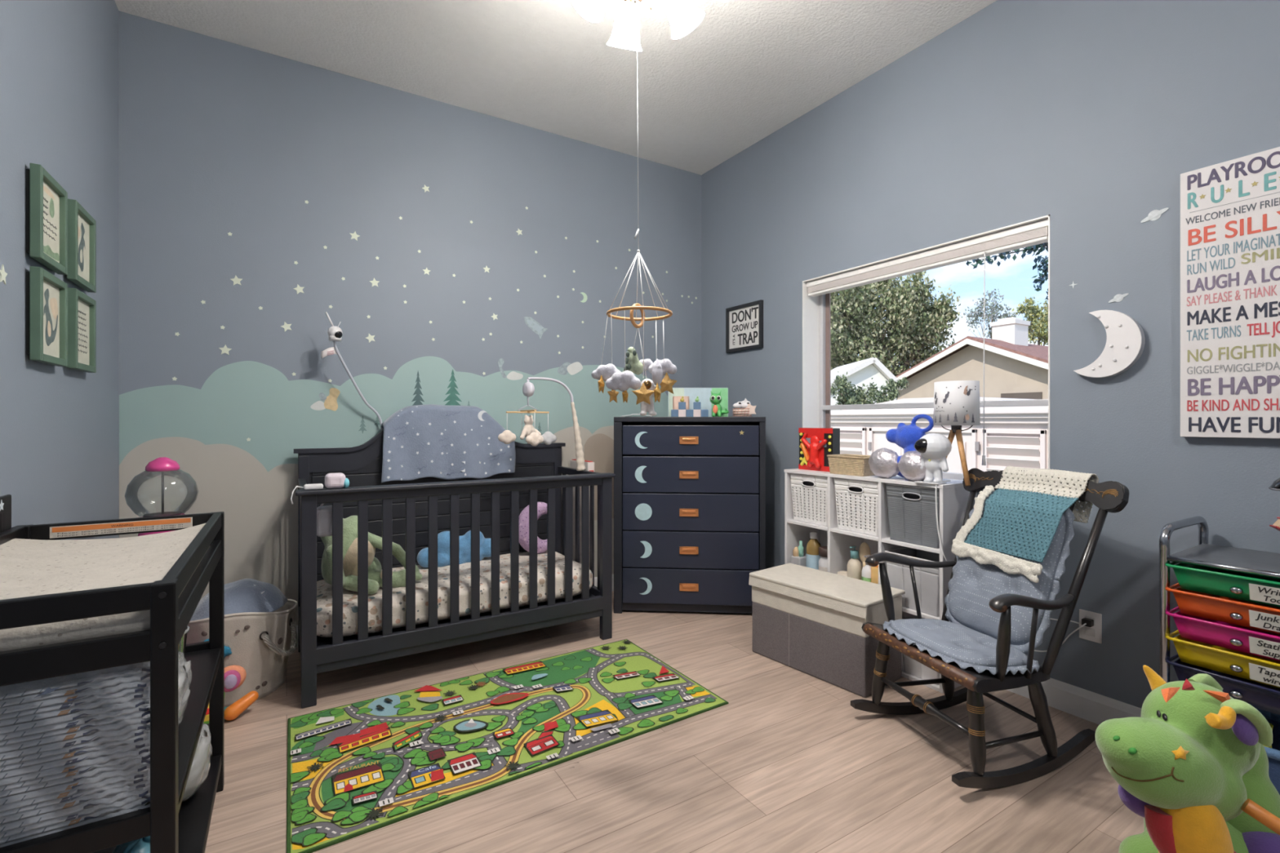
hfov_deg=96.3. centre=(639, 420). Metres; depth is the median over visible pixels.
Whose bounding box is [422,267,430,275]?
sticker
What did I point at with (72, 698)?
print
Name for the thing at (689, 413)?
block
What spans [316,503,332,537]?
pouch
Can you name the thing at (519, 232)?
sticker
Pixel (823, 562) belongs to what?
bottle
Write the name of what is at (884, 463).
balloon
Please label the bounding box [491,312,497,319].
sticker
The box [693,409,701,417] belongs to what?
block
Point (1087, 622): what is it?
charger
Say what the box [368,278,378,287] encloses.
sticker
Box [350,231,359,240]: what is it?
sticker
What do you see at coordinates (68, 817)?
print
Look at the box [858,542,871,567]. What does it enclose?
brush
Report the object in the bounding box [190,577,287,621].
folded blanket
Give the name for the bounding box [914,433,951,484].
projector
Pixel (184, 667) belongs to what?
pads
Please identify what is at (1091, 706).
baseboard
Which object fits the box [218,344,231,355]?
sticker
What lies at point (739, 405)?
shoe
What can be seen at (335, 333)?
camera
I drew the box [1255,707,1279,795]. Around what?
tub
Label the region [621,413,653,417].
booklet
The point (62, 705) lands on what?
print
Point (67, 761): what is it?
print
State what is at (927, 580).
clear bin
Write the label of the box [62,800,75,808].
print
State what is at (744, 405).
shoe
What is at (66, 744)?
print
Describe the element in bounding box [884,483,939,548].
bin
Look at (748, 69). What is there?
ceiling
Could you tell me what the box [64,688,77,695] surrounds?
print
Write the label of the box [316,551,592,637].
mattress
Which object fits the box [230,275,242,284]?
sticker
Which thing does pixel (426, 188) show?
sticker
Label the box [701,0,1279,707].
wall
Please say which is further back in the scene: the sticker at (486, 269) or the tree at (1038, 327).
the tree at (1038, 327)
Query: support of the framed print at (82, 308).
attached to the wall at (60, 59)
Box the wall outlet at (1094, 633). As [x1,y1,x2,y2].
[1079,608,1102,643]
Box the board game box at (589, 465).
[570,458,594,564]
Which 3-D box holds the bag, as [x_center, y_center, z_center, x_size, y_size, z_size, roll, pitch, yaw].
[-1.294,0.955,1.621,0.134,0.211,0.234,0,0,-32]
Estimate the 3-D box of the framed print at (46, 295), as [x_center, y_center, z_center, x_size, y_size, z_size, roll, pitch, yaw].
[-1.849,-0.315,1.788,0.035,0.275,0.245,0,0,-32]
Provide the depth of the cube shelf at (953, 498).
2.76 m
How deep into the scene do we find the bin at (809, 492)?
3.12 m
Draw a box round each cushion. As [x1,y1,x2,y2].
[417,530,490,567]
[519,502,546,553]
[883,618,1039,675]
[944,491,1074,653]
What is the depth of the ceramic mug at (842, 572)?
3.00 m
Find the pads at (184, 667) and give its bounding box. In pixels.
[178,651,191,724]
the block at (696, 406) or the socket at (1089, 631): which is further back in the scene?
the block at (696, 406)
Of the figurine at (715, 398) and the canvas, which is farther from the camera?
the figurine at (715, 398)
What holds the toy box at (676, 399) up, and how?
on the dresser
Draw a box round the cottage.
[830,357,905,427]
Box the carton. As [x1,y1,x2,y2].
[871,564,878,583]
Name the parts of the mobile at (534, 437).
arm, wrapped post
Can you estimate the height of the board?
0.185 m
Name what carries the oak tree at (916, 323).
on the ground
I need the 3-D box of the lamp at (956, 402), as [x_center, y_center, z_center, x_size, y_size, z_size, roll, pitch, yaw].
[1.443,0.317,2.498,0.305,0.970,0.181,0,0,15]
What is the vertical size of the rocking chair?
0.985 m
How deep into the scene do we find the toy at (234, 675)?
2.26 m
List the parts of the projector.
plate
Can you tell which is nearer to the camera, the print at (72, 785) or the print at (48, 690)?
the print at (48, 690)
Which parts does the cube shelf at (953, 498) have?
panel, panel, panel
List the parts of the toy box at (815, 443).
orange arm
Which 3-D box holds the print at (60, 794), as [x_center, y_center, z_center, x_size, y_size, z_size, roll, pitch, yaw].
[-0.989,0.644,0.983,0.018,0.007,0.005,0,0,-32]
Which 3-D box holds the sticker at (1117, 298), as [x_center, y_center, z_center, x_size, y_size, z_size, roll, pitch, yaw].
[1.819,-0.464,2.180,0.002,0.030,0.062,0,0,-32]
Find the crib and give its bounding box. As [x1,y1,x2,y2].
[293,428,615,708]
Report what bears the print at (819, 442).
attached to the toy box at (815, 443)
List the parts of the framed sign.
panel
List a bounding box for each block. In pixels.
[671,409,678,417]
[678,402,685,409]
[678,409,685,417]
[685,409,693,417]
[693,402,701,409]
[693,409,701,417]
[701,409,708,417]
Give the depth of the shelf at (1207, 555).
1.73 m
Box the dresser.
[613,417,765,613]
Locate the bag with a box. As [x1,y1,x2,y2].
[182,723,212,801]
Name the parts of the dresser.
handle, handle, handle, handle, handle, drawer, drawer, drawer, drawer, drawer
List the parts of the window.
screen frame, frame, meeting rail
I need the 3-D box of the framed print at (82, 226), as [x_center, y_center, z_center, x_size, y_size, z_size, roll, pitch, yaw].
[-2.025,-0.623,2.074,0.035,0.275,0.245,0,0,-32]
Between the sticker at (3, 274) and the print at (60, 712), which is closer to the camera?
the print at (60, 712)
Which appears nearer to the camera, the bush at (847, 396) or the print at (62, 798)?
the print at (62, 798)
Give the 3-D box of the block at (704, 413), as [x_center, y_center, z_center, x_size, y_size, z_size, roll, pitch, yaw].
[0.399,-0.043,3.543,0.045,0.046,0.045,0,0,4]
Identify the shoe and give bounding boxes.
[733,401,742,408]
[742,401,751,408]
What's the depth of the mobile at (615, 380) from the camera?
1.92 m
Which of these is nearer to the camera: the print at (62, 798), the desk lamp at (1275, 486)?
the print at (62, 798)
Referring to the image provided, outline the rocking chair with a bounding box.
[850,467,1128,788]
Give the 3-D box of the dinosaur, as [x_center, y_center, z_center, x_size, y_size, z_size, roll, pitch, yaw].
[-1.294,0.617,2.741,0.449,0.391,0.329,0,0,-32]
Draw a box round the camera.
[321,311,382,431]
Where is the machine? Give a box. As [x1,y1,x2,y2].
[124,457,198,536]
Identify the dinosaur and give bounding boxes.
[320,515,422,595]
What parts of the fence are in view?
louvred panel, door, eave trim, door, louvred panel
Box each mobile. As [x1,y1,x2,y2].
[497,377,585,471]
[591,0,676,416]
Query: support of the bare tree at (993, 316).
on the ground
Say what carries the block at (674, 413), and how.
on the dresser
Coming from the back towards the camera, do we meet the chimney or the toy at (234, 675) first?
the chimney
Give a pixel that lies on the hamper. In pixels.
(259, 642)
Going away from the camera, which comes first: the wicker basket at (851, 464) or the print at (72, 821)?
the print at (72, 821)
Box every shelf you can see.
[784,468,977,693]
[1169,543,1279,573]
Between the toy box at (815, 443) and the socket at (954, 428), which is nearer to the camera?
the socket at (954, 428)
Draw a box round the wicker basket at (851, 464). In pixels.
[826,453,875,476]
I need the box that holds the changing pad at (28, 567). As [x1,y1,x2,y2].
[0,523,209,651]
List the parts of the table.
moon panel, rail, leg, rail, rail, rail, rail, leg, rail, rail, rail, rail, rail, leg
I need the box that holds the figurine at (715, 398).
[709,390,728,417]
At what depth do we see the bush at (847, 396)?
12.88 m
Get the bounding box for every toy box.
[672,395,688,409]
[798,427,839,471]
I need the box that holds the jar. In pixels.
[818,546,827,572]
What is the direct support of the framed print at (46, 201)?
attached to the wall at (60, 59)
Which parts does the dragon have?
leg and seat, wooden handle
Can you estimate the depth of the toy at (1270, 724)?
1.61 m
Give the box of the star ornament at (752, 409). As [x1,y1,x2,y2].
[743,403,755,415]
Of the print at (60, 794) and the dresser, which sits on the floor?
the dresser
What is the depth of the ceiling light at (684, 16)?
2.06 m
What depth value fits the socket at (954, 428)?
2.50 m
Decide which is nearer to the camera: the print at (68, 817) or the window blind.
the print at (68, 817)
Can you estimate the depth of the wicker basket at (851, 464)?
2.91 m
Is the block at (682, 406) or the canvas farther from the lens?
the block at (682, 406)
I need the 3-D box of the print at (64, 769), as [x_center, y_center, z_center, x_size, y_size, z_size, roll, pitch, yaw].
[-0.983,0.601,0.985,0.018,0.007,0.006,0,0,-32]
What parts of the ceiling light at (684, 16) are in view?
lamp shade, lamp shade, arm, lamp shade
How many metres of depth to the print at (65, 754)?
0.99 m
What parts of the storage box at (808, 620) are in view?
lid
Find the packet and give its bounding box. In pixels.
[112,835,150,852]
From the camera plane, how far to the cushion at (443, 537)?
3.13 m
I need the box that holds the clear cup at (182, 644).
[178,625,189,657]
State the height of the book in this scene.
0.104 m
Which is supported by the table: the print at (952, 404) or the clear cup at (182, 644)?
the clear cup at (182, 644)
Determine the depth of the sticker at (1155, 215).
2.09 m
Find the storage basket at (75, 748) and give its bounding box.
[0,661,150,847]
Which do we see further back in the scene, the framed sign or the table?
the framed sign
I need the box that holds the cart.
[1159,515,1279,715]
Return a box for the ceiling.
[114,0,997,174]
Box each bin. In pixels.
[789,472,827,526]
[833,477,878,536]
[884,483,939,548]
[884,546,939,617]
[901,653,939,684]
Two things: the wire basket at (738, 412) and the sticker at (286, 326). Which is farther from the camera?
the wire basket at (738, 412)
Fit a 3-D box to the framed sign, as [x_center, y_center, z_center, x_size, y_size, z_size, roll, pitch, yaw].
[0.716,-0.639,3.951,0.024,0.315,0.358,0,0,-32]
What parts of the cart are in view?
rail, drawer, drawer, drawer, drawer, drawer, knob, knob, knob, knob, knob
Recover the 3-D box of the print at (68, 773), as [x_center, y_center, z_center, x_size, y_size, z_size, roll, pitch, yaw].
[-0.983,0.612,0.991,0.018,0.008,0.006,0,0,-32]
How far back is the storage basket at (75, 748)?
0.99 m
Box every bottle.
[805,532,820,569]
[818,555,827,567]
[847,546,862,579]
[861,555,871,582]
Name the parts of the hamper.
rope handle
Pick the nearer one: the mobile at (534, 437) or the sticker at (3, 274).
the sticker at (3, 274)
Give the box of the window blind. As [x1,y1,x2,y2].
[806,218,1048,465]
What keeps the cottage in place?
on the ground
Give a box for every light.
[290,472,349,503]
[570,0,704,51]
[1073,310,1145,377]
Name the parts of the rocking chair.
worn knob, leg, arm post, arm, rolled rail, leg, seat, post, leg, worn knob, arm post, arm, leg, crest rail, post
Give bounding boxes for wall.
[0,0,119,539]
[119,11,701,625]
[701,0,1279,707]
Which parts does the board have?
pale panel, green panel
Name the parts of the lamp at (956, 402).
lamp cord, leg, lamp shade, leg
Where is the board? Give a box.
[667,387,728,417]
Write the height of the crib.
1.231 m
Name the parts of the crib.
rail, rail, leg, leg, panel, rail, rail, leg, rail, rail, leg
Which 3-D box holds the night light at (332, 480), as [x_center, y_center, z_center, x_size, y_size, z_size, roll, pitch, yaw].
[-1.335,0.281,2.396,0.216,0.115,0.071,0,0,-32]
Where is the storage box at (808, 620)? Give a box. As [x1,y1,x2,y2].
[748,563,905,697]
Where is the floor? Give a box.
[204,591,1143,852]
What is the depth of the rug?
2.15 m
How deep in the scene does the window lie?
3.52 m
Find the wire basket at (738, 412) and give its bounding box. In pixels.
[733,408,751,416]
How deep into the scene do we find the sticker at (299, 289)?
2.99 m
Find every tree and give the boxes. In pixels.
[830,271,961,376]
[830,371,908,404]
[960,288,1016,338]
[965,242,1048,299]
[1012,297,1048,346]
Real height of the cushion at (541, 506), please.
0.305 m
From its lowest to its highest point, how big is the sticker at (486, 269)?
0.044 m
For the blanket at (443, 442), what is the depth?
3.24 m
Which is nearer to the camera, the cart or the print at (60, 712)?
the print at (60, 712)
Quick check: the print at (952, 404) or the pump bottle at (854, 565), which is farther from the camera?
the pump bottle at (854, 565)
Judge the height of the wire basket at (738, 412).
0.050 m
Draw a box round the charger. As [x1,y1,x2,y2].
[1034,617,1093,652]
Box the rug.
[286,639,728,852]
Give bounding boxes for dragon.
[1094,665,1279,852]
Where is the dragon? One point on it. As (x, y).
(1194, 764)
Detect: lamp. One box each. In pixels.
[933,380,980,568]
[1268,477,1279,490]
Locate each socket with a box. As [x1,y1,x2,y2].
[951,425,961,432]
[1084,615,1094,636]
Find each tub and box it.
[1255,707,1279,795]
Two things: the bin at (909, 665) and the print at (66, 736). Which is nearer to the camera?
the print at (66, 736)
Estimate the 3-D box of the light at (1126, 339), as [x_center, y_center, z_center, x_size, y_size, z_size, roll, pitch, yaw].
[1.789,-0.293,2.195,0.042,0.258,0.214,0,0,-32]
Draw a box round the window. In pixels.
[802,214,1049,491]
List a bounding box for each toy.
[203,665,258,724]
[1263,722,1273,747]
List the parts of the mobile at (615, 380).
cord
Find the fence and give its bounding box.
[830,397,1048,473]
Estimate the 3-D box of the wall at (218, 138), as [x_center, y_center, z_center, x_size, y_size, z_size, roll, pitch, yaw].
[-0.995,-0.345,3.561,3.648,3.050,0.153,0,0,-32]
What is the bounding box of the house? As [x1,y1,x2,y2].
[895,336,1048,399]
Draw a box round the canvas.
[1180,146,1279,438]
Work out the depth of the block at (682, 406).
3.53 m
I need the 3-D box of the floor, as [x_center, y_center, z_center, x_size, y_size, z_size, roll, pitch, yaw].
[0.402,1.230,1.293,3.748,0.100,5.580,0,0,-32]
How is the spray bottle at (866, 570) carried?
on the cube shelf at (953, 498)
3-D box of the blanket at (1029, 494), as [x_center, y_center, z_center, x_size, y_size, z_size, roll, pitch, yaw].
[1.434,0.370,2.171,0.278,0.375,0.403,0,0,-17]
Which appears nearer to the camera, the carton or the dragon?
the dragon
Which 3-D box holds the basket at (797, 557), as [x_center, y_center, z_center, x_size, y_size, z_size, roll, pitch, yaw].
[0.909,0.771,3.237,0.095,0.185,0.070,0,0,-32]
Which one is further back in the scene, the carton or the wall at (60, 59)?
the carton
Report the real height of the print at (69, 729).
0.007 m
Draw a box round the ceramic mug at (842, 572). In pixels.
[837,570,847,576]
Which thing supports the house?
on the ground
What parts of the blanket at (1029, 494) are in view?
teal panel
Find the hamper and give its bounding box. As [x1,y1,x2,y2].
[186,599,297,706]
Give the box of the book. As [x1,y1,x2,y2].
[1269,516,1279,530]
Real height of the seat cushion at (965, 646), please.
0.080 m
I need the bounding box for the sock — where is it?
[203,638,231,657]
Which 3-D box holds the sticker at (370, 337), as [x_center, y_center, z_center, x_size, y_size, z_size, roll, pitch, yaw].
[-1.490,-0.453,3.168,0.051,0.053,0.002,0,0,-32]
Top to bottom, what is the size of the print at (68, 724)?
0.007 m
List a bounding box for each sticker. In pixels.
[0,264,7,284]
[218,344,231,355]
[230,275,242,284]
[281,321,292,331]
[293,284,303,293]
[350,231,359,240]
[365,333,374,342]
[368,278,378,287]
[422,185,429,192]
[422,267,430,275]
[483,266,489,272]
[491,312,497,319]
[515,228,522,235]
[1108,293,1128,302]
[1140,207,1168,222]
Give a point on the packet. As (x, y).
(142, 845)
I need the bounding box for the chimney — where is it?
[990,316,1030,346]
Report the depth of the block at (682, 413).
3.53 m
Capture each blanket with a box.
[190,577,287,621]
[381,404,515,483]
[951,466,1098,582]
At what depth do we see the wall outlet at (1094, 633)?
2.25 m
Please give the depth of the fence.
6.23 m
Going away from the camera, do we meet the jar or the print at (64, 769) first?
the print at (64, 769)
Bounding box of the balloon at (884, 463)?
[868,413,933,481]
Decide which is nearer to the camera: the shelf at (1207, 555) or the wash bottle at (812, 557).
the shelf at (1207, 555)
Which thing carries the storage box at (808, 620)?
on the floor
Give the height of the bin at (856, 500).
0.268 m
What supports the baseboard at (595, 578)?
attached to the wall at (218, 138)
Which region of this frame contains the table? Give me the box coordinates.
[0,494,224,852]
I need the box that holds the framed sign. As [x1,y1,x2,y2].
[725,299,763,352]
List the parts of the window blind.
rail, pull cord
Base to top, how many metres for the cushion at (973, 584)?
0.542 m
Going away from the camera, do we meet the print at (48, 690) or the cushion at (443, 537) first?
the print at (48, 690)
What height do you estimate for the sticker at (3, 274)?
0.051 m
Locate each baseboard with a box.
[289,573,613,648]
[1007,677,1141,724]
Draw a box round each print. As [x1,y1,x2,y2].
[26,163,67,275]
[26,266,67,366]
[34,685,62,697]
[57,709,70,715]
[57,791,70,798]
[58,702,72,709]
[58,795,72,803]
[61,765,75,773]
[62,740,76,747]
[62,751,75,759]
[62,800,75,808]
[63,694,78,702]
[63,733,75,740]
[63,757,78,765]
[64,199,96,293]
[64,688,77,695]
[64,720,78,728]
[65,769,78,777]
[65,782,79,790]
[65,813,78,821]
[66,287,96,373]
[66,725,79,733]
[67,817,81,826]
[805,437,826,447]
[933,386,975,422]
[963,385,969,420]
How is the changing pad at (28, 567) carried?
on the table
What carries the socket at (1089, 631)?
attached to the wall outlet at (1094, 633)

